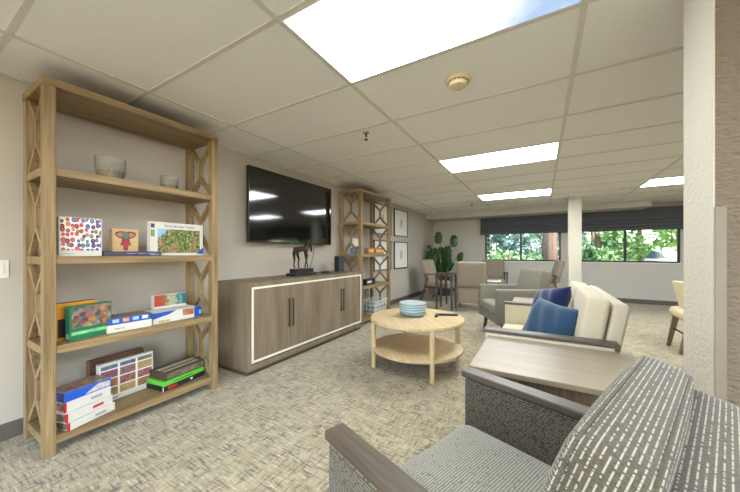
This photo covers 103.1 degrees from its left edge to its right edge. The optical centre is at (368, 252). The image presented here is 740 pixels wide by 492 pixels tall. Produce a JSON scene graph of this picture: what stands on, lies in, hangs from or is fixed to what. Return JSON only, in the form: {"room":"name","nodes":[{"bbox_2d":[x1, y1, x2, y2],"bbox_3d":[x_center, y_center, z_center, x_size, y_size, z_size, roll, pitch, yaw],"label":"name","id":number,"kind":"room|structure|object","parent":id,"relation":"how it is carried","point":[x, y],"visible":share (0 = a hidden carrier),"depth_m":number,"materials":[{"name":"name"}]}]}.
{"room":"care facility","nodes":[
{"label":"care facility","id":0,"kind":"room"},
{"bbox_2d":[0,74,433,424],"bbox_3d":[-1.186,0.004,3.703,0.150,2.273,12.390,0,0,30],"label":"wall","id":1,"kind":"structure","parent":0,"point":[130,287],"depth_m":2.35,"materials":[{"name":"grey paint"}]},
{"bbox_2d":[0,260,8,277],"bbox_3d":[-2.234,0.100,1.755,0.010,0.110,0.110,0,0,30],"label":"light switch","id":2,"kind":"object","parent":1,"relation":"attached to","point":[4,264],"visible":1,"depth_m":1.79,"materials":[{"name":"white plastic"}]},
{"bbox_2d":[0,289,425,441],"bbox_3d":[-1.141,1.090,3.618,0.012,0.100,12.290,0,0,30],"label":"baseboard","id":3,"kind":"structure","parent":1,"relation":"attached to","point":[14,428],"depth_m":1.82,"materials":[{"name":"grey rubber"}]},
{"bbox_2d":[247,165,330,244],"bbox_3d":[-0.976,-0.525,3.791,0.118,0.830,1.435,0,0,30],"label":"television","id":4,"kind":"object","parent":1,"relation":"attached to","point":[283,209],"visible":1,"depth_m":3.60,"materials":[{"name":"black plastic"}]},
{"bbox_2d":[374,203,390,234],"bbox_3d":[0.285,-0.675,6.040,0.025,0.610,0.750,0,0,30],"label":"framed picture","id":5,"kind":"object","parent":1,"relation":"attached to","point":[384,210],"visible":0.57,"depth_m":5.99,"materials":[{"name":"white paper"}]},
{"bbox_2d":[374,240,390,270],"bbox_3d":[0.285,0.060,6.040,0.025,0.610,0.750,0,0,30],"label":"framed picture","id":6,"kind":"object","parent":1,"relation":"attached to","point":[376,242],"visible":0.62,"depth_m":6.03,"materials":[{"name":"black plastic"}]},
{"bbox_2d":[394,208,407,236],"bbox_3d":[0.745,-0.675,6.825,0.025,0.610,0.750,0,0,30],"label":"framed picture","id":7,"kind":"object","parent":1,"relation":"attached to","point":[400,217],"visible":1,"depth_m":6.80,"materials":[{"name":"white paper"}]},
{"bbox_2d":[394,241,407,268],"bbox_3d":[0.745,0.060,6.825,0.025,0.610,0.750,0,0,30],"label":"framed picture","id":8,"kind":"object","parent":1,"relation":"attached to","point":[400,248],"visible":1,"depth_m":6.80,"materials":[{"name":"black plastic"}]},
{"bbox_2d":[0,0,683,213],"bbox_3d":[2.943,-1.143,1.284,9.620,0.120,12.390,0,0,30],"label":"ceiling","id":9,"kind":"structure","parent":0,"point":[144,44],"depth_m":1.97,"materials":[{"name":"tile"}]},
{"bbox_2d":[0,0,683,214],"bbox_3d":[2.917,-1.081,1.240,9.420,0.008,12.290,0,0,30],"label":"grid","id":10,"kind":"object","parent":9,"relation":"attached to","point":[25,5],"visible":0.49,"depth_m":2.03,"materials":[{"name":"paint"}]},
{"bbox_2d":[281,0,582,82],"bbox_3d":[0.256,-1.079,1.317,1.195,0.006,0.586,0,0,30],"label":"recessed light","id":11,"kind":"object","parent":9,"relation":"in","point":[360,39],"visible":1,"depth_m":1.40,"materials":[{"name":"white plastic"}]},
{"bbox_2d":[445,72,470,90],"bbox_3d":[0.557,-1.057,1.841,0.154,0.052,0.154,0,0,30],"label":"smoke detector","id":12,"kind":"object","parent":9,"relation":"attached to","point":[458,81],"visible":1,"depth_m":1.80,"materials":[{"name":"beige plastic"}]},
{"bbox_2d":[439,142,558,172],"bbox_3d":[1.488,-1.079,3.421,1.195,0.006,0.586,0,0,30],"label":"recessed light","id":13,"kind":"object","parent":9,"relation":"in","point":[545,151],"visible":1,"depth_m":3.37,"materials":[{"name":"white plastic"}]},
{"bbox_2d":[478,189,551,199],"bbox_3d":[2.721,-1.079,5.524,1.195,0.006,0.586,0,0,30],"label":"recessed light","id":14,"kind":"object","parent":9,"relation":"in","point":[545,191],"visible":1,"depth_m":5.46,"materials":[{"name":"white plastic"}]},
{"bbox_2d":[640,176,683,186],"bbox_3d":[4.825,-1.079,4.292,1.195,0.006,0.586,0,0,30],"label":"recessed light","id":15,"kind":"object","parent":9,"relation":"in","point":[675,180],"visible":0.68,"depth_m":4.46,"materials":[{"name":"white plastic"}]},
{"bbox_2d":[0,291,683,491],"bbox_3d":[2.943,1.200,1.284,9.620,0.120,12.390,0,0,30],"label":"floor","id":16,"kind":"structure","parent":0,"point":[263,430],"depth_m":1.96,"materials":[{"name":"carpet"}]},
{"bbox_2d":[22,74,218,459],"bbox_3d":[-1.705,0.082,2.149,0.413,2.117,1.018,0,0,30],"label":"bookshelf","id":17,"kind":"object","parent":16,"relation":"on","point":[47,95],"visible":0.94,"depth_m":1.82,"materials":[{"name":"brown wood"}]},
{"bbox_2d":[56,299,96,341],"bbox_3d":[-1.830,0.416,1.825,0.051,0.223,0.215,0,0,18],"label":"box","id":18,"kind":"object","parent":17,"relation":"on","point":[60,307],"visible":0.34,"depth_m":1.75,"materials":[{"name":"orange cardboard"}]},
{"bbox_2d":[56,299,94,303],"bbox_3d":[-1.831,0.305,1.825,0.040,0.001,0.200,0,0,18],"label":"print","id":19,"kind":"object","parent":18,"relation":"on","point":[88,300],"depth_m":1.84},
{"bbox_2d":[56,216,101,255],"bbox_3d":[-1.776,-0.095,1.805,0.051,0.235,0.196,0,0,30],"label":"box","id":20,"kind":"object","parent":17,"relation":"on","point":[75,236],"visible":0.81,"depth_m":1.78,"materials":[{"name":"multicoloured cardboard"}]},
{"bbox_2d":[56,217,58,254],"bbox_3d":[-1.825,-0.098,1.721,0.046,0.220,0.001,0,0,30],"label":"print","id":21,"kind":"object","parent":20,"relation":"attached to","point":[57,218],"depth_m":1.72},
{"bbox_2d":[56,402,114,431],"bbox_3d":[-1.776,1.010,1.834,0.151,0.046,0.251,0,0,13],"label":"box","id":22,"kind":"object","parent":17,"relation":"on","point":[109,407],"visible":0.64,"depth_m":1.78,"materials":[{"name":"white cardboard"}]},
{"bbox_2d":[56,422,66,429],"bbox_3d":[-1.804,1.010,1.712,0.130,0.034,0.001,0,0,13],"label":"print","id":23,"kind":"object","parent":22,"relation":"attached to","point":[58,425],"depth_m":1.71},
{"bbox_2d":[56,394,111,423],"bbox_3d":[-1.790,0.960,1.831,0.151,0.052,0.251,0,0,11],"label":"box","id":24,"kind":"object","parent":22,"relation":"on","point":[61,417],"visible":0.64,"depth_m":1.77,"materials":[{"name":"white cardboard"}]},
{"bbox_2d":[56,414,64,421],"bbox_3d":[-1.815,0.960,1.709,0.130,0.040,0.001,0,0,11],"label":"print","id":25,"kind":"object","parent":24,"relation":"attached to","point":[59,417],"depth_m":1.70},
{"bbox_2d":[56,386,110,412],"bbox_3d":[-1.800,0.903,1.837,0.151,0.058,0.236,0,0,16],"label":"box","id":26,"kind":"object","parent":24,"relation":"on","point":[79,402],"visible":0.63,"depth_m":1.78,"materials":[{"name":"white cardboard"}]},
{"bbox_2d":[56,403,62,411],"bbox_3d":[-1.833,0.903,1.724,0.130,0.046,0.001,0,0,16],"label":"print","id":27,"kind":"object","parent":26,"relation":"attached to","point":[59,406],"depth_m":1.72},
{"bbox_2d":[56,374,110,402],"bbox_3d":[-1.802,0.845,1.838,0.152,0.056,0.241,0,0,17],"label":"box","id":28,"kind":"object","parent":26,"relation":"on","point":[68,392],"visible":0.79,"depth_m":1.81,"materials":[{"name":"blue cardboard"}]},
{"bbox_2d":[56,374,108,393],"bbox_3d":[-1.803,0.818,1.839,0.146,0.001,0.236,0,0,17],"label":"picture","id":29,"kind":"object","parent":28,"relation":"on","point":[82,384],"depth_m":1.82},
{"bbox_2d":[86,380,109,393],"bbox_3d":[-1.716,0.848,1.862,0.001,0.039,0.135,0,0,17],"label":"print","id":30,"kind":"object","parent":28,"relation":"attached to","point":[103,384],"depth_m":1.87},
{"bbox_2d":[91,393,101,399],"bbox_3d":[-1.717,0.906,1.855,0.001,0.017,0.060,0,0,16],"label":"print","id":31,"kind":"object","parent":26,"relation":"attached to","point":[98,395],"depth_m":1.85},
{"bbox_2d":[65,301,111,340],"bbox_3d":[-1.760,0.425,1.850,0.051,0.205,0.216,0,0,19],"label":"box","id":32,"kind":"object","parent":17,"relation":"on","point":[87,320],"visible":0.82,"depth_m":1.82,"materials":[{"name":"green cardboard"}]},
{"bbox_2d":[65,309,68,330],"bbox_3d":[-1.795,0.403,1.749,0.040,0.130,0.001,0,0,19],"label":"print","id":33,"kind":"object","parent":32,"relation":"attached to","point":[66,310],"depth_m":1.75},
{"bbox_2d":[72,303,109,328],"bbox_3d":[-1.736,0.394,1.843,0.001,0.128,0.198,0,0,19],"label":"picture","id":34,"kind":"object","parent":32,"relation":"on","point":[94,315],"depth_m":1.83},
{"bbox_2d":[94,155,126,178],"bbox_3d":[-1.752,-0.558,1.994,0.166,0.155,0.166,0,0,30],"label":"glass bowl","id":35,"kind":"object","parent":17,"relation":"on","point":[105,165],"visible":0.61,"depth_m":1.94,"materials":[{"name":"white"}]},
{"bbox_2d":[86,347,143,376],"bbox_3d":[-1.843,0.886,2.149,0.046,0.292,0.330,0,0,25],"label":"box","id":36,"kind":"object","parent":17,"relation":"on","point":[90,364],"visible":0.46,"depth_m":2.08,"materials":[{"name":"brown cardboard"}]},
{"bbox_2d":[109,228,137,250],"bbox_3d":[-1.729,-0.070,2.076,0.057,0.186,0.150,0,0,30],"label":"box","id":37,"kind":"object","parent":17,"relation":"on","point":[119,239],"visible":0.77,"depth_m":2.05,"materials":[{"name":"beige cardboard"}]},
{"bbox_2d":[123,241,128,247],"bbox_3d":[-1.705,-0.056,2.062,0.001,0.053,0.032,0,0,30],"label":"print","id":38,"kind":"object","parent":37,"relation":"attached to","point":[125,243],"depth_m":2.06},
{"bbox_2d":[123,232,128,238],"bbox_3d":[-1.705,-0.116,2.062,0.001,0.053,0.032,0,0,30],"label":"print","id":39,"kind":"object","parent":37,"relation":"on","point":[125,234],"depth_m":2.06},
{"bbox_2d":[96,350,152,400],"bbox_3d":[-1.765,0.897,2.139,0.042,0.270,0.335,0,0,25],"label":"box","id":40,"kind":"object","parent":17,"relation":"on","point":[128,374],"visible":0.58,"depth_m":2.13,"materials":[{"name":"cardboard"}]},
{"bbox_2d":[106,319,151,333],"bbox_3d":[-1.699,0.502,2.054,0.171,0.050,0.250,0,0,32],"label":"box","id":41,"kind":"object","parent":17,"relation":"on","point":[148,322],"visible":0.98,"depth_m":2.00,"materials":[{"name":"white cardboard"}]},
{"bbox_2d":[106,310,151,325],"bbox_3d":[-1.701,0.455,2.054,0.171,0.043,0.249,0,0,31],"label":"box","id":42,"kind":"object","parent":41,"relation":"on","point":[127,317],"visible":0.8,"depth_m":2.02,"materials":[{"name":"blue cardboard"}]},
{"bbox_2d":[109,310,149,318],"bbox_3d":[-1.702,0.434,2.055,0.160,0.001,0.240,0,0,31],"label":"picture","id":43,"kind":"object","parent":42,"relation":"on","point":[135,314],"depth_m":2.05},
{"bbox_2d":[102,251,161,255],"bbox_3d":[-1.645,0.007,2.037,0.111,0.030,0.325,0,0,30],"label":"box","id":44,"kind":"object","parent":17,"relation":"on","point":[104,253],"visible":0.88,"depth_m":1.99,"materials":[{"name":"cardboard"}]},
{"bbox_2d":[151,292,185,309],"bbox_3d":[-1.637,0.432,2.408,0.051,0.190,0.240,0,0,30],"label":"box","id":45,"kind":"object","parent":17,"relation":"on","point":[159,301],"visible":0.6,"depth_m":2.38,"materials":[{"name":"multicoloured cardboard"}]},
{"bbox_2d":[160,175,178,188],"bbox_3d":[-1.568,-0.536,2.309,0.124,0.112,0.124,0,0,30],"label":"glass bowl","id":46,"kind":"object","parent":17,"relation":"on","point":[165,180],"visible":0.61,"depth_m":2.26,"materials":[{"name":"white"}]},
{"bbox_2d":[145,305,197,324],"bbox_3d":[-1.561,0.485,2.320,0.161,0.085,0.330,0,0,29],"label":"box","id":47,"kind":"object","parent":17,"relation":"on","point":[162,315],"visible":0.84,"depth_m":2.28,"materials":[{"name":"white cardboard"}]},
{"bbox_2d":[183,308,193,314],"bbox_3d":[-1.448,0.473,2.358,0.001,0.048,0.085,0,0,29],"label":"picture","id":48,"kind":"object","parent":47,"relation":"attached to","point":[191,310],"depth_m":2.36},
{"bbox_2d":[147,221,202,254],"bbox_3d":[-1.514,-0.102,2.315,0.057,0.250,0.385,0,0,30],"label":"box","id":49,"kind":"object","parent":17,"relation":"on","point":[167,238],"visible":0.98,"depth_m":2.28,"materials":[{"name":"white cardboard"}]},
{"bbox_2d":[158,229,199,252],"bbox_3d":[-1.486,-0.087,2.310,0.001,0.180,0.310,0,0,30],"label":"picture","id":50,"kind":"object","parent":49,"relation":"attached to","point":[169,240],"depth_m":2.31},
{"bbox_2d":[146,370,204,391],"bbox_3d":[-1.545,1.014,2.364,0.201,0.036,0.341,0,0,21],"label":"game","id":51,"kind":"object","parent":17,"relation":"on","point":[150,386],"visible":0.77,"depth_m":2.24,"materials":[{"name":"cardboard"}]},
{"bbox_2d":[147,366,203,386],"bbox_3d":[-1.547,0.979,2.365,0.201,0.034,0.335,0,0,21],"label":"game","id":52,"kind":"object","parent":51,"relation":"on","point":[153,381],"visible":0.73,"depth_m":2.24,"materials":[{"name":"green cardboard"}]},
{"bbox_2d":[149,356,203,380],"bbox_3d":[-1.543,0.931,2.377,0.191,0.059,0.325,0,0,22],"label":"game","id":53,"kind":"object","parent":52,"relation":"on","point":[168,371],"visible":1,"depth_m":2.31,"materials":[{"name":"brown cardboard"}]},
{"bbox_2d":[156,357,193,370],"bbox_3d":[-1.558,0.902,2.383,0.040,0.001,0.300,0,0,22],"label":"print","id":54,"kind":"object","parent":53,"relation":"on","point":[169,366],"depth_m":2.37},
{"bbox_2d":[162,359,197,371],"bbox_3d":[-1.501,0.902,2.350,0.030,0.001,0.280,0,0,22],"label":"print","id":55,"kind":"object","parent":53,"relation":"on","point":[193,360],"depth_m":2.34},
{"bbox_2d":[167,361,202,379],"bbox_3d":[-1.455,0.931,2.342,0.001,0.042,0.300,0,0,22],"label":"print","id":56,"kind":"object","parent":53,"relation":"attached to","point":[196,365],"depth_m":2.33},
{"bbox_2d":[198,306,201,315],"bbox_3d":[-1.472,0.490,2.480,0.141,0.075,0.030,0,0,25],"label":"box","id":57,"kind":"object","parent":17,"relation":"on","point":[199,307],"visible":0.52,"depth_m":2.45,"materials":[{"name":"blue cardboard"}]},
{"bbox_2d":[218,270,362,375],"bbox_3d":[-0.782,0.709,3.634,0.468,0.862,2.004,0,0,30],"label":"sideboard","id":58,"kind":"object","parent":16,"relation":"on","point":[264,322],"visible":1,"depth_m":3.03,"materials":[{"name":"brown wood"}]},
{"bbox_2d":[286,241,316,276],"bbox_3d":[-0.803,0.065,3.575,0.140,0.425,0.418,0,0,30],"label":"horse sculpture","id":59,"kind":"object","parent":58,"relation":"on","point":[298,271],"visible":1,"depth_m":3.51,"materials":[{"name":"brown metal"}]},
{"bbox_2d":[334,256,343,271],"bbox_3d":[-0.436,0.166,4.301,0.089,0.225,0.120,0,0,30],"label":"speaker","id":60,"kind":"object","parent":58,"relation":"on","point":[338,260],"visible":1,"depth_m":4.26},
{"bbox_2d":[339,257,343,270],"bbox_3d":[-0.400,0.166,4.279,0.004,0.201,0.104,0,0,30],"label":"grille","id":61,"kind":"object","parent":60,"relation":"attached to","point":[341,259],"depth_m":4.28,"materials":[{"name":"grey fabric"}]},
{"bbox_2d":[339,188,390,326],"bbox_3d":[-0.040,0.082,5.001,0.413,2.117,1.018,0,0,30],"label":"bookshelf","id":62,"kind":"object","parent":16,"relation":"on","point":[361,194],"visible":0.64,"depth_m":4.72,"materials":[{"name":"brown wood"}]},
{"bbox_2d":[350,239,357,253],"bbox_3d":[-0.223,-0.098,4.743,0.060,0.240,0.201,0,0,30],"label":"box","id":63,"kind":"object","parent":62,"relation":"on","point":[354,241],"visible":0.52,"depth_m":4.67,"materials":[{"name":"cardboard"}]},
{"bbox_2d":[363,278,374,284],"bbox_3d":[-0.012,0.480,4.864,0.101,0.095,0.300,0,0,30],"label":"game","id":64,"kind":"object","parent":62,"relation":"on","point":[368,281],"visible":0.82,"depth_m":4.80,"materials":[{"name":"black cardboard"}]},
{"bbox_2d":[364,248,373,253],"bbox_3d":[-0.013,-0.028,4.922,0.122,0.100,0.200,0,0,30],"label":"wooden box","id":65,"kind":"object","parent":62,"relation":"on","point":[366,250],"visible":0.86,"depth_m":4.84,"materials":[{"name":"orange wood"}]},
{"bbox_2d":[363,297,386,313],"bbox_3d":[0.098,0.920,5.112,0.283,0.224,0.463,0,0,30],"label":"wire basket","id":66,"kind":"object","parent":62,"relation":"on","point":[371,306],"visible":0.81,"depth_m":5.00,"materials":[{"name":"white metal"}]},
{"bbox_2d":[374,248,382,253],"bbox_3d":[0.129,-0.028,5.163,0.122,0.100,0.260,0,0,30],"label":"wooden box","id":67,"kind":"object","parent":62,"relation":"on","point":[376,250],"visible":0.75,"depth_m":5.11,"materials":[{"name":"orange wood"}]},
{"bbox_2d":[371,308,464,384],"bbox_3d":[0.483,0.895,2.991,0.936,0.490,0.936,0,0,-9],"label":"coffee table","id":68,"kind":"object","parent":16,"relation":"on","point":[432,349],"visible":0.9,"depth_m":2.82,"materials":[{"name":"brown wood"}]},
{"bbox_2d":[399,309,425,316],"bbox_3d":[0.454,0.618,3.049,0.277,0.062,0.277,0,0,30],"label":"ceramic bowl","id":69,"kind":"object","parent":68,"relation":"on","point":[405,313],"visible":0.62,"depth_m":2.93,"materials":[{"name":"blue ceramic"}]},
{"bbox_2d":[399,306,425,311],"bbox_3d":[0.454,0.594,3.049,0.277,0.062,0.277,0,0,30],"label":"ceramic bowl","id":70,"kind":"object","parent":69,"relation":"on","point":[403,309],"visible":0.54,"depth_m":2.92,"materials":[{"name":"blue ceramic"}]},
{"bbox_2d":[399,304,425,308],"bbox_3d":[0.454,0.570,3.049,0.277,0.062,0.277,0,0,30],"label":"ceramic bowl","id":71,"kind":"object","parent":70,"relation":"on","point":[401,306],"visible":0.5,"depth_m":2.94,"materials":[{"name":"blue ceramic"}]},
{"bbox_2d":[399,300,425,306],"bbox_3d":[0.454,0.546,3.049,0.277,0.062,0.277,0,0,30],"label":"ceramic bowl","id":72,"kind":"object","parent":71,"relation":"on","point":[409,303],"visible":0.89,"depth_m":2.99,"materials":[{"name":"blue ceramic"}]},
{"bbox_2d":[373,333,462,364],"bbox_3d":[0.483,0.955,2.991,0.904,0.030,0.904,0,0,-9],"label":"shelf","id":73,"kind":"object","parent":68,"relation":"attached to","point":[410,348],"depth_m":2.88,"materials":[{"name":"brown wood"}]},
{"bbox_2d":[436,313,457,315],"bbox_3d":[0.802,0.640,3.030,0.220,0.020,0.044,0,0,6],"label":"remote control","id":74,"kind":"object","parent":68,"relation":"on","point":[440,314],"visible":0.96,"depth_m":3.01,"materials":[{"name":"black plastic"}]},
{"bbox_2d":[420,259,453,303],"bbox_3d":[1.656,0.658,6.974,0.756,0.972,0.580,0,0,42],"label":"lounge chair","id":75,"kind":"object","parent":16,"relation":"on","point":[428,267],"visible":0.73,"depth_m":6.94,"materials":[{"name":"beige fabric"}]},
{"bbox_2d":[425,232,463,295],"bbox_3d":[1.966,0.286,7.782,1.046,1.707,0.525,0,0,30],"label":"potted plant","id":76,"kind":"object","parent":16,"relation":"on","point":[445,253],"visible":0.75,"depth_m":7.75,"materials":[{"name":"green plant"}]},
{"bbox_2d":[435,272,456,310],"bbox_3d":[1.560,0.777,5.947,0.360,0.725,0.360,0,0,30],"label":"table","id":77,"kind":"object","parent":16,"relation":"on","point":[439,273],"visible":0.87,"depth_m":5.88,"materials":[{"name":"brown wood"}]},
{"bbox_2d":[456,261,487,310],"bbox_3d":[2.064,0.658,5.898,0.580,0.972,0.756,0,0,22],"label":"lounge chair","id":78,"kind":"object","parent":16,"relation":"on","point":[470,275],"visible":0.8,"depth_m":5.65,"materials":[{"name":"beige fabric"}]},
{"bbox_2d":[482,259,507,283],"bbox_3d":[3.160,0.658,7.439,0.580,0.972,0.756,0,0,18],"label":"lounge chair","id":79,"kind":"object","parent":16,"relation":"on","point":[494,268],"visible":0.45,"depth_m":7.60,"materials":[{"name":"beige fabric"}]},
{"bbox_2d":[479,267,551,328],"bbox_3d":[2.000,0.679,4.045,0.740,0.926,0.745,0,0,3],"label":"armchair","id":80,"kind":"object","parent":16,"relation":"on","point":[492,297],"visible":0.48,"depth_m":3.85,"materials":[{"name":"grey fabric"}]},
{"bbox_2d":[481,298,494,313],"bbox_3d":[1.950,0.745,4.048,0.630,0.169,0.555,0,0,3],"label":"seat cushion","id":81,"kind":"object","parent":80,"relation":"on","point":[487,304],"depth_m":4.10,"materials":[{"name":"grey fabric"}]},
{"bbox_2d":[513,297,533,302],"bbox_3d":[1.932,0.840,3.139,0.720,0.600,0.590,0,0,30],"label":"end table","id":82,"kind":"object","parent":16,"relation":"on","point":[516,299],"visible":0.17,"depth_m":3.38,"materials":[{"name":"brown wood"}]},
{"bbox_2d":[325,355,739,491],"bbox_3d":[0.405,0.707,0.769,0.740,0.869,0.780,0,0,-39],"label":"armchair","id":83,"kind":"object","parent":16,"relation":"on","point":[649,430],"visible":1,"depth_m":0.66,"materials":[{"name":"fabric"}]},
{"bbox_2d":[399,425,550,491],"bbox_3d":[0.364,0.782,0.820,0.604,0.173,0.600,0,0,-39],"label":"seat cushion","id":84,"kind":"object","parent":83,"relation":"on","point":[472,458],"depth_m":0.97,"materials":[{"name":"fabric"}]},
{"bbox_2d":[539,357,693,491],"bbox_3d":[0.512,0.504,0.638,0.598,0.464,0.158,0,18,-39],"label":"cushion","id":85,"kind":"object","parent":83,"relation":"on","point":[638,435],"depth_m":0.46,"materials":[{"name":"fabric"}]},
{"bbox_2d":[469,336,636,406],"bbox_3d":[0.936,0.840,1.480,0.720,0.600,0.590,0,0,30],"label":"end table","id":86,"kind":"object","parent":16,"relation":"on","point":[575,374],"visible":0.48,"depth_m":1.39,"materials":[{"name":"grey wood"}]},
{"bbox_2d":[484,281,629,352],"bbox_3d":[1.414,0.700,2.313,0.761,0.880,1.300,0,0,30],"label":"loveseat","id":87,"kind":"object","parent":16,"relation":"on","point":[602,320],"visible":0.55,"depth_m":1.74,"materials":[{"name":"beige fabric"}]},
{"bbox_2d":[502,323,523,329],"bbox_3d":[1.478,0.785,2.602,0.580,0.173,0.560,0,0,30],"label":"seat cushion","id":88,"kind":"object","parent":87,"relation":"on","point":[518,326],"depth_m":2.84,"materials":[{"name":"beige fabric"}]},
{"bbox_2d":[528,286,571,316],"bbox_3d":[1.459,0.450,2.391,0.238,0.385,0.408,0,0,-3],"label":"throw pillow","id":89,"kind":"object","parent":87,"relation":"on","point":[561,296],"visible":0.41,"depth_m":2.27,"materials":[{"name":"blue fabric"}]},
{"bbox_2d":[522,297,578,335],"bbox_3d":[1.257,0.535,2.057,0.258,0.390,0.405,0,0,-4],"label":"throw pillow","id":90,"kind":"object","parent":87,"relation":"on","point":[545,316],"visible":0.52,"depth_m":1.99,"materials":[{"name":"blue fabric"}]},
{"bbox_2d":[568,281,592,307],"bbox_3d":[1.732,0.493,2.453,0.136,0.460,0.560,10,5,30],"label":"cushion","id":91,"kind":"object","parent":87,"relation":"on","point":[574,285],"depth_m":2.35,"materials":[{"name":"beige fabric"}]},
{"bbox_2d":[573,287,610,339],"bbox_3d":[1.447,0.493,1.966,0.136,0.460,0.560,10,5,30],"label":"cushion","id":92,"kind":"object","parent":87,"relation":"on","point":[594,315],"depth_m":1.73,"materials":[{"name":"beige fabric"}]},
{"bbox_2d":[549,260,564,288],"bbox_3d":[3.940,0.658,6.650,0.756,0.972,0.580,0,0,22],"label":"lounge chair","id":93,"kind":"object","parent":16,"relation":"on","point":[558,266],"visible":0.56,"depth_m":6.33,"materials":[{"name":"beige fabric"}]},
{"bbox_2d":[666,281,683,354],"bbox_3d":[3.779,0.737,3.326,0.502,0.813,0.519,0,0,30],"label":"dining chair","id":94,"kind":"object","parent":16,"relation":"on","point":[677,312],"visible":0.33,"depth_m":3.41,"materials":[{"name":"beige fabric"}]},
{"bbox_2d":[426,199,651,221],"bbox_3d":[3.840,-1.010,7.434,4.750,0.145,0.670,0,0,30],"label":"soffit","id":95,"kind":"structure","parent":0,"point":[631,204],"depth_m":7.01,"materials":[{"name":"paint"}]},
{"bbox_2d":[480,214,567,234],"bbox_3d":[3.958,-0.735,7.636,2.010,0.490,0.122,0,0,30],"label":"blind","id":96,"kind":"object","parent":95,"relation":"hanging from","point":[558,223],"visible":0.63,"depth_m":7.58,"materials":[{"name":"grey fabric"}]},
{"bbox_2d":[582,205,683,231],"bbox_3d":[5.766,-0.735,6.577,2.020,0.490,0.122,0,0,30],"label":"blind","id":97,"kind":"object","parent":95,"relation":"hanging from","point":[667,217],"visible":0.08,"depth_m":6.48,"materials":[{"name":"grey fabric"}]},
{"bbox_2d":[434,201,683,301],"bbox_3d":[6.064,0.004,6.611,9.420,2.273,0.160,0,0,30],"label":"wall","id":98,"kind":"structure","parent":0,"point":[619,280],"depth_m":6.89,"materials":[{"name":"paint"}]},
{"bbox_2d":[485,233,560,261],"bbox_3d":[4.010,-0.337,7.763,1.810,1.167,0.100,0,0,30],"label":"window","id":99,"kind":"structure","parent":98,"relation":"in","point":[532,247],"depth_m":7.74,"materials":[{"name":"clear glass"}]},
{"bbox_2d":[453,288,678,305],"bbox_3d":[6.026,1.090,6.534,9.408,0.100,0.012,0,0,30],"label":"baseboard","id":100,"kind":"structure","parent":98,"relation":"attached to","point":[624,300],"depth_m":6.45,"materials":[{"name":"beige rubber"}]},
{"bbox_2d":[582,229,681,263],"bbox_3d":[5.834,-0.337,6.694,1.820,1.167,0.100,0,0,30],"label":"window","id":101,"kind":"structure","parent":98,"relation":"in","point":[636,246],"depth_m":6.63,"materials":[{"name":"clear glass"}]},
{"bbox_2d":[568,196,581,286],"bbox_3d":[4.027,0.029,5.760,0.209,2.223,0.210,0,0,30],"label":"column","id":102,"kind":"structure","parent":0,"point":[575,202],"depth_m":5.67,"materials":[{"name":"beige paint"}]},
{"bbox_2d":[684,0,714,396],"bbox_3d":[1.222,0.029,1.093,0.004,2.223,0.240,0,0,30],"label":"column","id":103,"kind":"structure","parent":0,"point":[699,15],"depth_m":1.07,"materials":[{"name":"beige paint"}]},
{"bbox_2d":[715,0,739,407],"bbox_3d":[2.473,0.029,0.360,2.896,2.223,0.242,0,0,30],"label":"wall partition","id":104,"kind":"structure","parent":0,"point":[727,12],"depth_m":0.97,"materials":[{"name":"beige paint"}]},
{"bbox_2d":[715,206,726,401],"bbox_3d":[1.172,0.444,0.980,0.028,1.193,0.004,0,0,30],"label":"trim","id":105,"kind":"structure","parent":104,"relation":"attached to","point":[720,212],"depth_m":0.98,"materials":[{"name":"beige paint"}]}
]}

